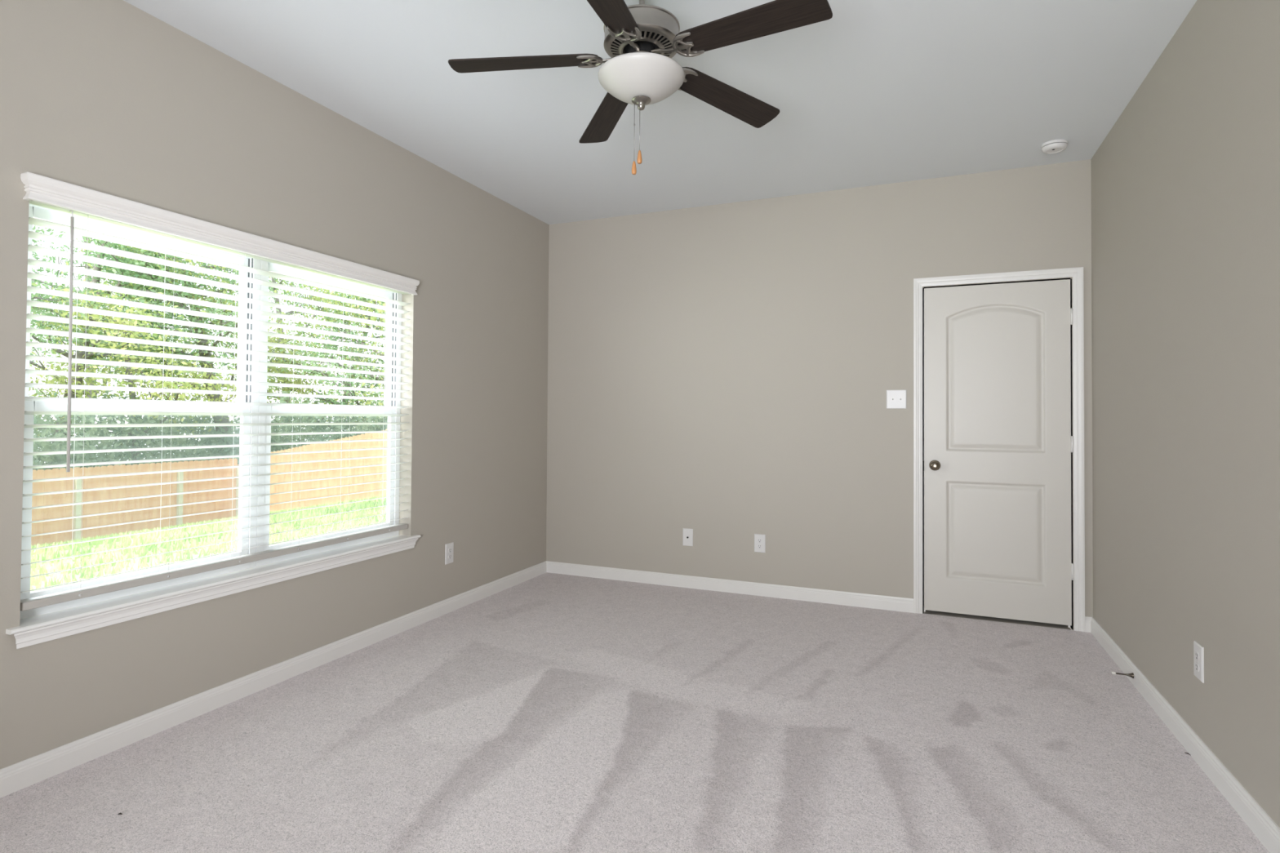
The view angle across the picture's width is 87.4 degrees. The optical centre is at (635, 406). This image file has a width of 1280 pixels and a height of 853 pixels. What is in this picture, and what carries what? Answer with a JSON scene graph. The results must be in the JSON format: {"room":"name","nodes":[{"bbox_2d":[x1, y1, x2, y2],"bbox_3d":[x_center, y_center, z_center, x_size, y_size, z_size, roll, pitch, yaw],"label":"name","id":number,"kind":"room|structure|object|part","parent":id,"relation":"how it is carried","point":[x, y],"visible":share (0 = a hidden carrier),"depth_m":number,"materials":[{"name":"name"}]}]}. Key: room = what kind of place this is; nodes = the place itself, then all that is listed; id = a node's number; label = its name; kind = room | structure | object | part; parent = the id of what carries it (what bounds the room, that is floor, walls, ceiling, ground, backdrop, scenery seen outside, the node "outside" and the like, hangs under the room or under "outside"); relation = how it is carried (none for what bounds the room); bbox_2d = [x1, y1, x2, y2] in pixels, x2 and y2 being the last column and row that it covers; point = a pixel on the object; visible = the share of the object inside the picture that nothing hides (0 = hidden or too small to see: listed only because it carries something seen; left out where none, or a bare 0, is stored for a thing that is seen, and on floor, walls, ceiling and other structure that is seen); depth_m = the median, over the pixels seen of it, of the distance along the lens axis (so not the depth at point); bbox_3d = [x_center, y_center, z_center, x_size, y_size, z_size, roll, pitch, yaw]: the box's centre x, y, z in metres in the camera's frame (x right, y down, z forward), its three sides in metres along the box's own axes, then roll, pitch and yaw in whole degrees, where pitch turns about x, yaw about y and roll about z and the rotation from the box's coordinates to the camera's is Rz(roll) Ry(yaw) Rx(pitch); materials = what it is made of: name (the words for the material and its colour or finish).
{"room":"empty bedroom","nodes":[
{"label":"empty bedroom","id":0,"kind":"room"},
{"bbox_2d":[0,0,549,768],"bbox_3d":[-1.750,-0.113,2.988,0.170,2.738,5.450,0,-1,23],"label":"wall","id":1,"kind":"structure","parent":0,"point":[111,97],"depth_m":3.00,"materials":[{"name":"beige paint"}]},
{"bbox_2d":[19,204,261,619],"bbox_3d":[-1.923,0.004,2.652,0.072,1.444,0.910,0,-1,23],"label":"window","id":2,"kind":"structure","parent":1,"relation":"in","point":[34,211],"depth_m":2.69,"materials":[{"name":"white plastic"}]},
{"bbox_3d":[-1.916,0.340,2.643,0.024,0.709,0.840,0,-1,23],"label":"sash","id":3,"kind":"part","parent":2,"relation":"part of","materials":[{"name":"white plastic"}]},
{"bbox_3d":[-1.937,-0.323,2.664,0.022,0.718,0.840,0,-1,23],"label":"sash","id":4,"kind":"part","parent":2,"relation":"part of","materials":[{"name":"white plastic"}]},
{"bbox_2d":[20,171,419,611],"bbox_3d":[-1.657,-0.028,3.023,0.104,1.432,1.849,0,-1,23],"label":"horizontal blind","id":5,"kind":"object","parent":2,"relation":"attached to","point":[41,190],"visible":0.92,"depth_m":2.69,"materials":[{"name":"white plastic"}]},
{"bbox_3d":[-1.960,-0.015,2.364,0.056,1.325,0.001,0,-1,23],"label":"ladder cord","id":6,"kind":"part","parent":5,"relation":"part of","materials":[{"name":"white fabric"}]},
{"bbox_3d":[-1.844,-0.010,2.640,0.056,1.325,0.001,0,-1,23],"label":"ladder cord","id":7,"kind":"part","parent":5,"relation":"part of","materials":[{"name":"white fabric"}]},
{"bbox_3d":[-1.680,0.674,3.031,0.052,0.028,1.802,0,-1,23],"label":"rail","id":8,"kind":"part","parent":5,"relation":"part of","materials":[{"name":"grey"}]},
{"bbox_3d":[-1.727,-0.004,2.916,0.056,1.325,0.001,0,-1,23],"label":"ladder cord","id":9,"kind":"part","parent":5,"relation":"part of","materials":[{"name":"white fabric"}]},
{"bbox_3d":[-1.611,0.001,3.192,0.056,1.325,0.001,0,-1,23],"label":"ladder cord","id":10,"kind":"part","parent":5,"relation":"part of","materials":[{"name":"white fabric"}]},
{"bbox_3d":[-1.496,0.006,3.465,0.056,1.325,0.001,0,-1,23],"label":"ladder cord","id":11,"kind":"part","parent":5,"relation":"part of","materials":[{"name":"white fabric"}]},
{"bbox_3d":[-1.381,0.011,3.737,0.056,1.325,0.001,0,-1,23],"label":"ladder cord","id":12,"kind":"part","parent":5,"relation":"part of","materials":[{"name":"white fabric"}]},
{"bbox_2d":[5,534,420,648],"bbox_3d":[-1.668,0.766,3.031,0.118,0.070,1.906,0,-1,23],"label":"window sill","id":13,"kind":"structure","parent":1,"relation":"attached to","point":[37,629],"depth_m":2.67,"materials":[{"name":"white paint"}]},
{"bbox_2d":[0,560,546,798],"bbox_3d":[-1.674,1.213,2.931,0.014,0.085,5.050,0,-1,23],"label":"baseboard","id":14,"kind":"structure","parent":1,"relation":"attached to","point":[20,775],"depth_m":2.78,"materials":[{"name":"white paint"}]},
{"bbox_2d":[256,260,401,566],"bbox_3d":[-1.569,0.021,3.492,0.072,1.444,0.910,0,-1,23],"label":"window","id":15,"kind":"structure","parent":1,"relation":"in","point":[265,265],"depth_m":3.42,"materials":[{"name":"white plastic"}]},
{"bbox_3d":[-1.583,-0.307,3.504,0.022,0.718,0.840,0,-1,23],"label":"sash","id":16,"kind":"part","parent":15,"relation":"part of","materials":[{"name":"white plastic"}]},
{"bbox_3d":[-1.562,0.357,3.483,0.024,0.709,0.840,0,-1,23],"label":"sash","id":17,"kind":"part","parent":15,"relation":"part of","materials":[{"name":"white plastic"}]},
{"bbox_2d":[444,542,453,564],"bbox_3d":[-1.155,0.917,4.170,0.009,0.125,0.077,0,-1,23],"label":"wall outlet","id":18,"kind":"object","parent":1,"relation":"attached to","point":[449,548],"visible":1,"depth_m":4.16,"materials":[{"name":"white plastic"}]},
{"bbox_2d":[0,572,1269,852],"bbox_3d":[-0.014,1.256,2.230,3.619,0.001,5.050,0,-1,23],"label":"floor","id":19,"kind":"structure","parent":0,"point":[546,713],"depth_m":2.45,"materials":[{"name":"carpet"}]},
{"bbox_2d":[123,0,1196,224],"bbox_3d":[0.015,-1.542,2.299,4.019,0.120,5.400,0,-1,23],"label":"ceiling","id":20,"kind":"structure","parent":0,"point":[874,92],"depth_m":3.07,"materials":[{"name":"white paint"}]},
{"bbox_2d":[448,0,832,174],"bbox_3d":[0.025,-1.147,2.317,1.284,0.668,1.264,0,-1,23],"label":"ceiling fan","id":21,"kind":"object","parent":20,"relation":"hanging from","point":[641,40],"visible":1,"depth_m":2.28,"materials":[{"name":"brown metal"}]},
{"bbox_3d":[-0.385,-1.205,2.350,0.520,0.006,0.132,-3,10,-1],"label":"blade","id":22,"kind":"part","parent":21,"relation":"part of","materials":[{"name":"brown wood"}]},
{"bbox_3d":[-0.108,-1.197,2.741,0.132,0.006,0.520,-11,-1,-19],"label":"blade","id":23,"kind":"part","parent":21,"relation":"part of","materials":[{"name":"brown wood"}]},
{"bbox_3d":[-0.099,-1.210,1.966,0.132,0.006,0.520,11,6,17],"label":"blade","id":24,"kind":"part","parent":21,"relation":"part of","materials":[{"name":"brown wood"}]},
{"bbox_3d":[0.016,-0.970,2.351,0.002,0.145,0.002,1,-1,-37],"label":"pull chain","id":25,"kind":"part","parent":21,"relation":"part of","materials":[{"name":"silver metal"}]},
{"bbox_3d":[0.022,-1.125,2.354,0.305,0.097,0.305,0,-1,23],"label":"lamp shade","id":26,"kind":"part","parent":21,"relation":"part of","materials":[{"name":"white glass"}]},
{"bbox_3d":[0.349,-1.196,2.598,0.520,0.006,0.132,6,-15,-37],"label":"blade","id":27,"kind":"part","parent":21,"relation":"part of","materials":[{"name":"brown wood"}]},
{"bbox_3d":[0.355,-1.204,2.119,0.520,0.005,0.132,4,-9,35],"label":"blade","id":28,"kind":"part","parent":21,"relation":"part of","materials":[{"name":"brown wood"}]},
{"bbox_2d":[1040,138,1067,153],"bbox_3d":[2.305,-1.425,3.684,0.126,0.038,0.126,0,-1,23],"label":"smoke detector","id":29,"kind":"object","parent":20,"relation":"attached to","point":[1054,146],"visible":1,"depth_m":3.65,"materials":[{"name":"white plastic"}]},
{"bbox_2d":[546,159,1093,630],"bbox_3d":[1.175,-0.034,4.793,3.819,2.798,0.550,0,-1,23],"label":"wall","id":30,"kind":"structure","parent":0,"point":[724,373],"depth_m":4.60,"materials":[{"name":"beige paint"}]},
{"bbox_2d":[682,528,693,546],"bbox_3d":[0.377,0.941,4.805,0.076,0.124,0.014,0,-1,23],"label":"cable plate","id":31,"kind":"object","parent":30,"relation":"attached to","point":[687,534],"visible":1,"depth_m":4.80,"materials":[{"name":"white plastic"}]},
{"bbox_2d":[754,533,765,552],"bbox_3d":[0.857,0.943,4.605,0.077,0.125,0.009,0,-1,23],"label":"wall outlet","id":32,"kind":"object","parent":30,"relation":"attached to","point":[759,540],"visible":1,"depth_m":4.60,"materials":[{"name":"white plastic"}]},
{"bbox_2d":[546,560,1092,632],"bbox_3d":[0.965,1.258,4.550,3.619,0.085,0.014,0,-1,23],"label":"baseboard","id":33,"kind":"structure","parent":30,"relation":"attached to","point":[824,596],"depth_m":4.63,"materials":[{"name":"white paint"}]},
{"bbox_2d":[886,389,906,408],"bbox_3d":[1.668,-0.044,4.277,0.120,0.121,0.018,0,-1,23],"label":"light switch","id":34,"kind":"object","parent":30,"relation":"attached to","point":[895,399],"visible":1,"depth_m":4.28,"materials":[{"name":"white plastic"}]},
{"bbox_2d":[922,279,1075,626],"bbox_3d":[2.180,0.266,4.051,0.810,2.023,0.100,0,-1,23],"label":"door","id":35,"kind":"structure","parent":30,"relation":"in","point":[999,443],"depth_m":4.06,"materials":[{"name":"grey paint"}]},
{"bbox_3d":[1.863,0.370,4.163,0.066,0.066,0.064,0,-1,23],"label":"knob","id":36,"kind":"part","parent":35,"relation":"part of","materials":[{"name":"silver metal"}]},
{"bbox_2d":[913,266,1084,631],"bbox_3d":[2.203,0.247,4.111,0.911,2.109,0.136,0,-1,23],"label":"door frame","id":37,"kind":"structure","parent":30,"relation":"attached to","point":[1077,273],"depth_m":4.00,"materials":[{"name":"white paint"}]},
{"bbox_2d":[1090,0,1279,827],"bbox_3d":[1.693,-0.116,1.428,0.150,2.738,5.250,0,-1,23],"label":"wall","id":38,"kind":"structure","parent":0,"point":[1185,182],"depth_m":2.40,"materials":[{"name":"beige paint"}]},
{"bbox_2d":[1111,671,1133,678],"bbox_3d":[2.259,1.243,3.106,0.084,0.025,0.025,0,-1,23],"label":"door stop","id":39,"kind":"object","parent":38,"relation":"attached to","point":[1131,675],"visible":1,"depth_m":3.10,"materials":[{"name":"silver metal"}]},
{"bbox_2d":[1090,617,1279,852],"bbox_3d":[1.647,1.212,1.530,0.014,0.085,5.050,0,-1,23],"label":"baseboard","id":40,"kind":"structure","parent":38,"relation":"attached to","point":[1252,814],"depth_m":2.36,"materials":[{"name":"white paint"}]},
{"bbox_2d":[1193,640,1204,683],"bbox_3d":[2.017,0.915,2.399,0.009,0.125,0.077,0,-1,23],"label":"wall outlet","id":41,"kind":"object","parent":38,"relation":"attached to","point":[1198,651],"visible":1,"depth_m":2.39,"materials":[{"name":"white plastic"}]},
{"bbox_2d":[1195,651,1199,660],"bbox_3d":[2.014,0.895,2.401,0.003,0.027,0.034,0,-1,23],"label":"receptacle","id":42,"kind":"object","parent":41,"relation":"attached to","point":[1197,653],"depth_m":2.40,"materials":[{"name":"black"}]},
{"bbox_2d":[1195,662,1199,671],"bbox_3d":[2.014,0.934,2.400,0.003,0.027,0.034,0,-1,23],"label":"receptacle","id":43,"kind":"object","parent":41,"relation":"attached to","point":[1197,664],"depth_m":2.40,"materials":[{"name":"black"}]},
{"label":"outside","id":44,"kind":"structure","parent":0,"visible":0},
{"bbox_2d":[30,459,386,591],"bbox_3d":[-15.905,2.596,26.028,43.840,1.732,58.500,0,-1,23],"label":"ground","id":45,"kind":"structure","parent":44,"point":[48,567],"depth_m":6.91,"materials":[{"name":"plant"}]},
{"bbox_2d":[30,225,129,355],"bbox_3d":[-16.579,-1.754,16.918,6.222,10.280,5.041,1,-1,-40],"label":"tree","id":46,"kind":"object","parent":45,"relation":"on","point":[41,297],"visible":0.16,"depth_m":18.16,"materials":[{"name":"green plant"}]},
{"bbox_2d":[29,229,212,455],"bbox_3d":[-21.722,-4.382,26.011,9.610,15.767,12.659,1,-1,-42],"label":"tree","id":47,"kind":"object","parent":45,"relation":"on","point":[35,364],"visible":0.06,"depth_m":25.86,"materials":[{"name":"green plant"}]},
{"bbox_2d":[29,231,216,469],"bbox_3d":[-16.070,-2.108,20.516,6.897,11.216,7.302,0,-1,23],"label":"tree","id":48,"kind":"object","parent":45,"relation":"on","point":[97,267],"visible":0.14,"depth_m":20.11,"materials":[{"name":"green plant"}]},
{"bbox_2d":[31,458,239,546],"bbox_3d":[-14.620,2.358,12.820,0.150,1.927,15.155,0,-1,23],"label":"fence","id":49,"kind":"object","parent":45,"relation":"on","point":[37,514],"visible":0.59,"depth_m":17.03,"materials":[{"name":"brown wood"}]},
{"bbox_3d":[-13.271,2.542,15.941,0.090,1.680,0.110,0,-1,23],"label":"fence post","id":50,"kind":"part","parent":49,"relation":"part of","materials":[{"name":"brown wood"}]},
{"bbox_3d":[-12.339,2.585,18.152,0.090,1.680,0.110,0,-1,23],"label":"fence post","id":51,"kind":"part","parent":49,"relation":"part of","materials":[{"name":"brown wood"}]},
{"bbox_3d":[-11.670,2.615,19.737,0.090,1.680,0.110,0,-1,23],"label":"fence post","id":52,"kind":"part","parent":49,"relation":"part of","materials":[{"name":"brown wood"}]},
{"bbox_2d":[28,239,297,463],"bbox_3d":[-15.009,-1.623,20.497,8.987,10.158,9.627,0,-1,23],"label":"tree","id":53,"kind":"object","parent":45,"relation":"on","point":[126,357],"visible":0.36,"depth_m":19.26,"materials":[{"name":"green plant"}]},
{"bbox_2d":[64,240,326,450],"bbox_3d":[-13.937,-2.434,22.576,8.281,11.896,8.250,1,-1,-42],"label":"tree","id":54,"kind":"object","parent":45,"relation":"on","point":[193,318],"visible":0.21,"depth_m":21.30,"materials":[{"name":"green plant"}]},
{"bbox_2d":[29,387,387,471],"bbox_3d":[-10.752,0.661,17.019,16.569,5.935,16.489,0,-1,23],"label":"hedge","id":55,"kind":"object","parent":45,"relation":"on","point":[60,446],"visible":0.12,"depth_m":19.99,"materials":[{"name":"green plant"}]},
{"bbox_2d":[117,269,359,448],"bbox_3d":[-17.161,-4.228,29.940,10.274,15.650,13.629,1,-1,-27],"label":"tree","id":56,"kind":"object","parent":45,"relation":"on","point":[277,300],"visible":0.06,"depth_m":31.07,"materials":[{"name":"green plant"}]},
{"bbox_2d":[188,278,385,431],"bbox_3d":[-10.958,-1.495,25.685,7.256,10.128,10.250,0,-1,25],"label":"tree","id":57,"kind":"object","parent":45,"relation":"on","point":[298,380],"visible":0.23,"depth_m":24.26,"materials":[{"name":"green plant"}]},
{"bbox_2d":[269,428,387,511],"bbox_3d":[-6.755,1.610,17.860,10.550,3.599,0.164,0,-1,23],"label":"fence","id":58,"kind":"object","parent":45,"relation":"on","point":[285,497],"visible":0.26,"depth_m":18.48,"materials":[{"name":"brown wood"}]},
{"bbox_2d":[273,281,386,428],"bbox_3d":[-8.779,-1.510,24.215,6.920,9.738,9.204,0,-1,31],"label":"tree","id":59,"kind":"object","parent":45,"relation":"on","point":[358,341],"visible":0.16,"depth_m":22.53,"materials":[{"name":"green plant"}]},
{"bbox_2d":[329,290,386,419],"bbox_3d":[-6.113,-2.026,21.905,8.602,9.865,8.481,1,-1,-45],"label":"tree","id":60,"kind":"object","parent":45,"relation":"on","point":[380,311],"visible":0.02,"depth_m":20.88,"materials":[{"name":"green plant"}]},
{"bbox_2d":[336,302,385,388],"bbox_3d":[-6.454,-3.329,29.568,11.201,13.983,11.326,0,-1,23],"label":"tree","id":61,"kind":"object","parent":45,"relation":"on","point":[384,302],"visible":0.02,"depth_m":27.65,"materials":[{"name":"green plant"}]}
]}

